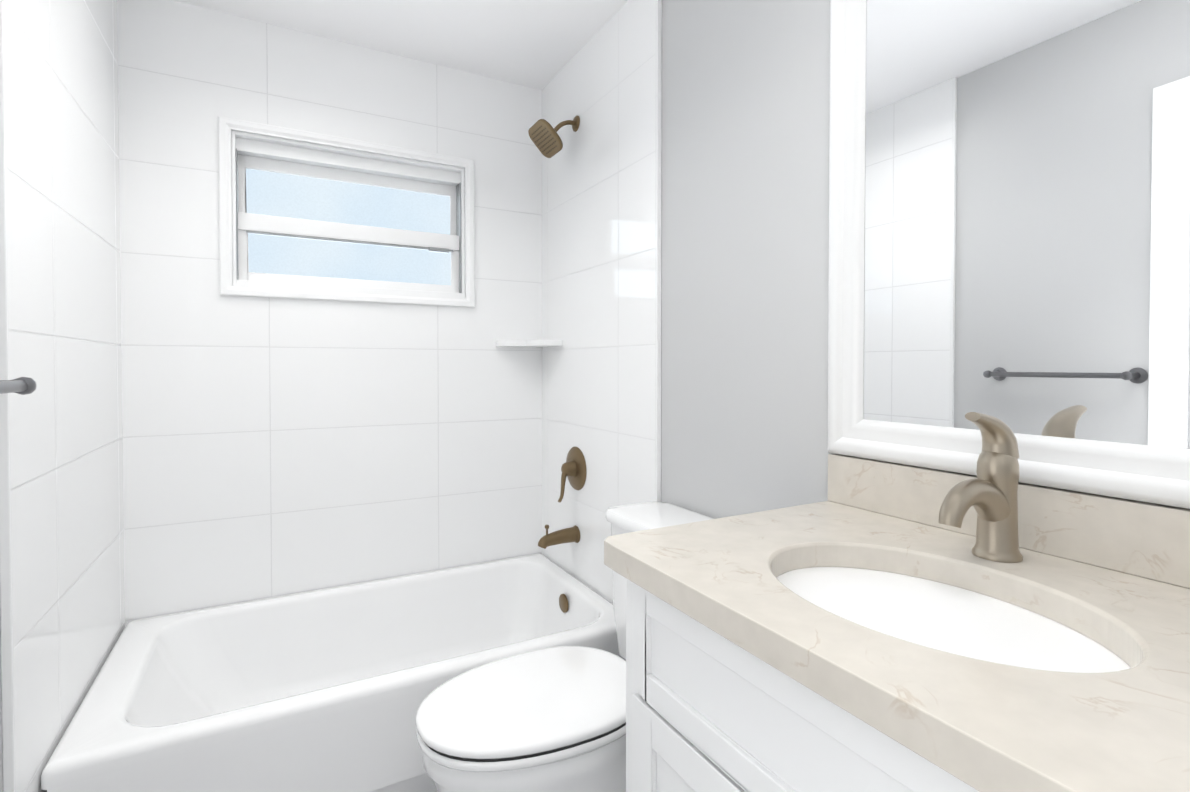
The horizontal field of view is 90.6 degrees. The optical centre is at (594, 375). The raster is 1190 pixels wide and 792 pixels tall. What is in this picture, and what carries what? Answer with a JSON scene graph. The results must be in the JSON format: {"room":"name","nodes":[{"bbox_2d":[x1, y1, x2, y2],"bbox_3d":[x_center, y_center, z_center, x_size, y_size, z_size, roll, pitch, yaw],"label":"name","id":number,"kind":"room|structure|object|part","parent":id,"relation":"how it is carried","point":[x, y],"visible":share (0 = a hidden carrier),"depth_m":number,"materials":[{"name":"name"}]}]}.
{"room":"bathroom","nodes":[
{"label":"bathroom","id":0,"kind":"room"},
{"bbox_2d":[0,617,2,791],"bbox_3d":[-0.952,-0.008,0.667,0.140,2.440,2.740,0,1,-29],"label":"wall","id":1,"kind":"structure","parent":0,"point":[1,766],"depth_m":1.08,"materials":[{"name":"grey paint"}]},
{"bbox_2d":[0,0,16,791],"bbox_3d":[-1.091,-0.015,1.085,0.016,2.440,0.012,0,1,-29],"label":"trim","id":2,"kind":"structure","parent":1,"relation":"attached to","point":[7,658],"depth_m":1.08,"materials":[{"name":"white"}]},
{"bbox_2d":[0,377,36,394],"bbox_3d":[-0.864,0.021,0.756,0.105,0.054,0.482,0,1,-29],"label":"towel rail","id":3,"kind":"object","parent":1,"relation":"attached to","point":[24,385],"visible":1,"depth_m":0.94,"materials":[{"name":"silver metal"}]},
{"bbox_2d":[4,0,124,791],"bbox_3d":[-1.318,-0.021,1.498,0.012,2.440,0.930,0,1,-29],"label":"wall tiles","id":4,"kind":"structure","parent":1,"relation":"attached to","point":[62,121],"depth_m":1.38,"materials":[{"name":"white tile"}]},
{"bbox_2d":[117,0,541,625],"bbox_3d":[-0.921,-0.034,2.329,1.804,2.440,0.150,0,1,-29],"label":"wall","id":5,"kind":"structure","parent":0,"point":[277,446],"depth_m":2.16,"materials":[{"name":"tile"}]},
{"bbox_2d":[218,116,474,306],"bbox_3d":[-0.925,-0.586,2.287,0.898,0.611,0.127,0,1,-29],"label":"window","id":6,"kind":"structure","parent":5,"relation":"in","point":[283,195],"depth_m":2.26,"materials":[{"name":"white plastic"}]},
{"bbox_3d":[-0.943,-0.663,2.319,0.800,0.272,0.026,0,1,-29],"label":"window sash","id":7,"kind":"part","parent":6,"relation":"part of","materials":[{"name":"white plastic"}]},
{"bbox_3d":[-0.921,-0.567,2.281,0.799,0.460,0.060,0,1,-29],"label":"window lift rail","id":8,"kind":"part","parent":6,"relation":"part of","materials":[{"name":"white plastic"}]},
{"bbox_3d":[-0.925,-0.459,2.289,0.804,0.247,0.040,0,1,-29],"label":"window sash","id":9,"kind":"part","parent":6,"relation":"part of","materials":[{"name":"white plastic"}]},
{"bbox_3d":[-0.934,-0.563,2.305,0.760,0.410,0.040,0,1,-29],"label":"glass","id":10,"kind":"part","parent":6,"relation":"part of","materials":[{"name":"clear glass"}]},
{"bbox_2d":[174,0,627,89],"bbox_3d":[-0.266,-1.265,1.106,1.804,0.060,2.910,0,1,-29],"label":"ceiling","id":11,"kind":"structure","parent":0,"point":[538,44],"depth_m":2.11,"materials":[{"name":"white paint"}]},
{"bbox_2d":[661,0,833,518],"bbox_3d":[0.492,-0.020,1.453,0.140,2.440,2.740,0,1,-29],"label":"wall","id":12,"kind":"structure","parent":0,"point":[745,234],"depth_m":1.50,"materials":[{"name":"grey paint"}]},
{"bbox_2d":[542,0,655,603],"bbox_3d":[-0.017,-0.032,2.229,0.012,2.440,0.890,0,1,-29],"label":"wall tiles","id":13,"kind":"structure","parent":12,"relation":"attached to","point":[598,274],"depth_m":2.14,"materials":[{"name":"white tile"}]},
{"bbox_2d":[496,340,561,346],"bbox_3d":[-0.279,-0.134,2.469,0.215,0.025,0.215,0,1,-29],"label":"corner shelf","id":14,"kind":"object","parent":13,"relation":"attached to","point":[525,343],"visible":1,"depth_m":2.45,"materials":[{"name":"white ceramic"}]},
{"bbox_2d":[528,115,579,157],"bbox_3d":[-0.150,-0.931,2.262,0.184,0.163,0.160,0,1,-29],"label":"shower head","id":15,"kind":"object","parent":13,"relation":"attached to","point":[545,138],"visible":1,"depth_m":2.24},
{"bbox_2d":[538,525,579,548],"bbox_3d":[-0.143,0.621,2.290,0.168,0.091,0.068,0,1,-29],"label":"tub spout","id":16,"kind":"object","parent":13,"relation":"attached to","point":[567,535],"visible":1,"depth_m":2.27,"materials":[{"name":"beige metal"}]},
{"bbox_2d":[558,447,586,501],"bbox_3d":[-0.112,0.386,2.304,0.096,0.207,0.171,0,1,-29],"label":"shower valve","id":17,"kind":"object","parent":13,"relation":"attached to","point":[573,469],"visible":1,"depth_m":2.29,"materials":[{"name":"beige metal"}]},
{"bbox_2d":[655,0,661,500],"bbox_3d":[0.197,-0.026,1.832,0.016,2.440,0.012,0,1,-29],"label":"trim","id":18,"kind":"structure","parent":12,"relation":"attached to","point":[658,252],"depth_m":1.82,"materials":[{"name":"white"}]},
{"bbox_2d":[827,0,1189,508],"bbox_3d":[0.702,-0.395,0.882,0.030,1.132,0.837,0,1,-29],"label":"mirror","id":19,"kind":"object","parent":12,"relation":"attached to","point":[1009,213],"visible":1,"depth_m":0.94,"materials":[{"name":"white mirror"}]},
{"bbox_2d":[828,453,1189,588],"bbox_3d":[0.696,0.223,0.908,0.022,0.100,0.800,0,1,-29],"label":"backsplash","id":20,"kind":"structure","parent":12,"relation":"attached to","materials":[{"name":"stone"}]},
{"bbox_3d":[-0.266,1.235,1.145,1.804,0.060,2.910,0,1,-29],"label":"floor","id":21,"kind":"structure","parent":0,"visible":0},
{"bbox_2d":[41,554,625,791],"bbox_3d":[-0.690,0.996,1.919,1.472,0.393,0.811,0,1,-29],"label":"bathtub","id":22,"kind":"object","parent":21,"relation":"on","point":[328,690],"visible":0.73,"depth_m":1.78,"materials":[{"name":"white ceramic"}]},
{"bbox_2d":[416,501,712,791],"bbox_3d":[-0.032,0.794,1.442,0.787,0.811,0.446,0,1,-29],"label":"toilet","id":23,"kind":"object","parent":21,"relation":"on","point":[551,719],"visible":0.54,"depth_m":1.28,"materials":[{"name":"white ceramic"}]},
{"bbox_3d":[-0.135,0.766,1.386,0.553,0.055,0.386,0,1,-29],"label":"seat","id":24,"kind":"part","parent":23,"relation":"part of","materials":[{"name":"white plastic"}]},
{"bbox_2d":[604,412,1189,791],"bbox_3d":[0.448,0.633,0.779,0.587,1.156,0.800,0,1,-29],"label":"bathroom vanity","id":25,"kind":"object","parent":21,"relation":"on","point":[993,625],"visible":1,"depth_m":0.75,"materials":[{"name":"white stone"}]},
{"bbox_2d":[938,412,1022,562],"bbox_3d":[0.562,0.164,0.863,0.166,0.220,0.064,0,1,-29],"label":"faucet","id":26,"kind":"object","parent":25,"relation":"on","point":[993,494],"depth_m":0.86,"materials":[{"name":"gold metal"}]}
]}

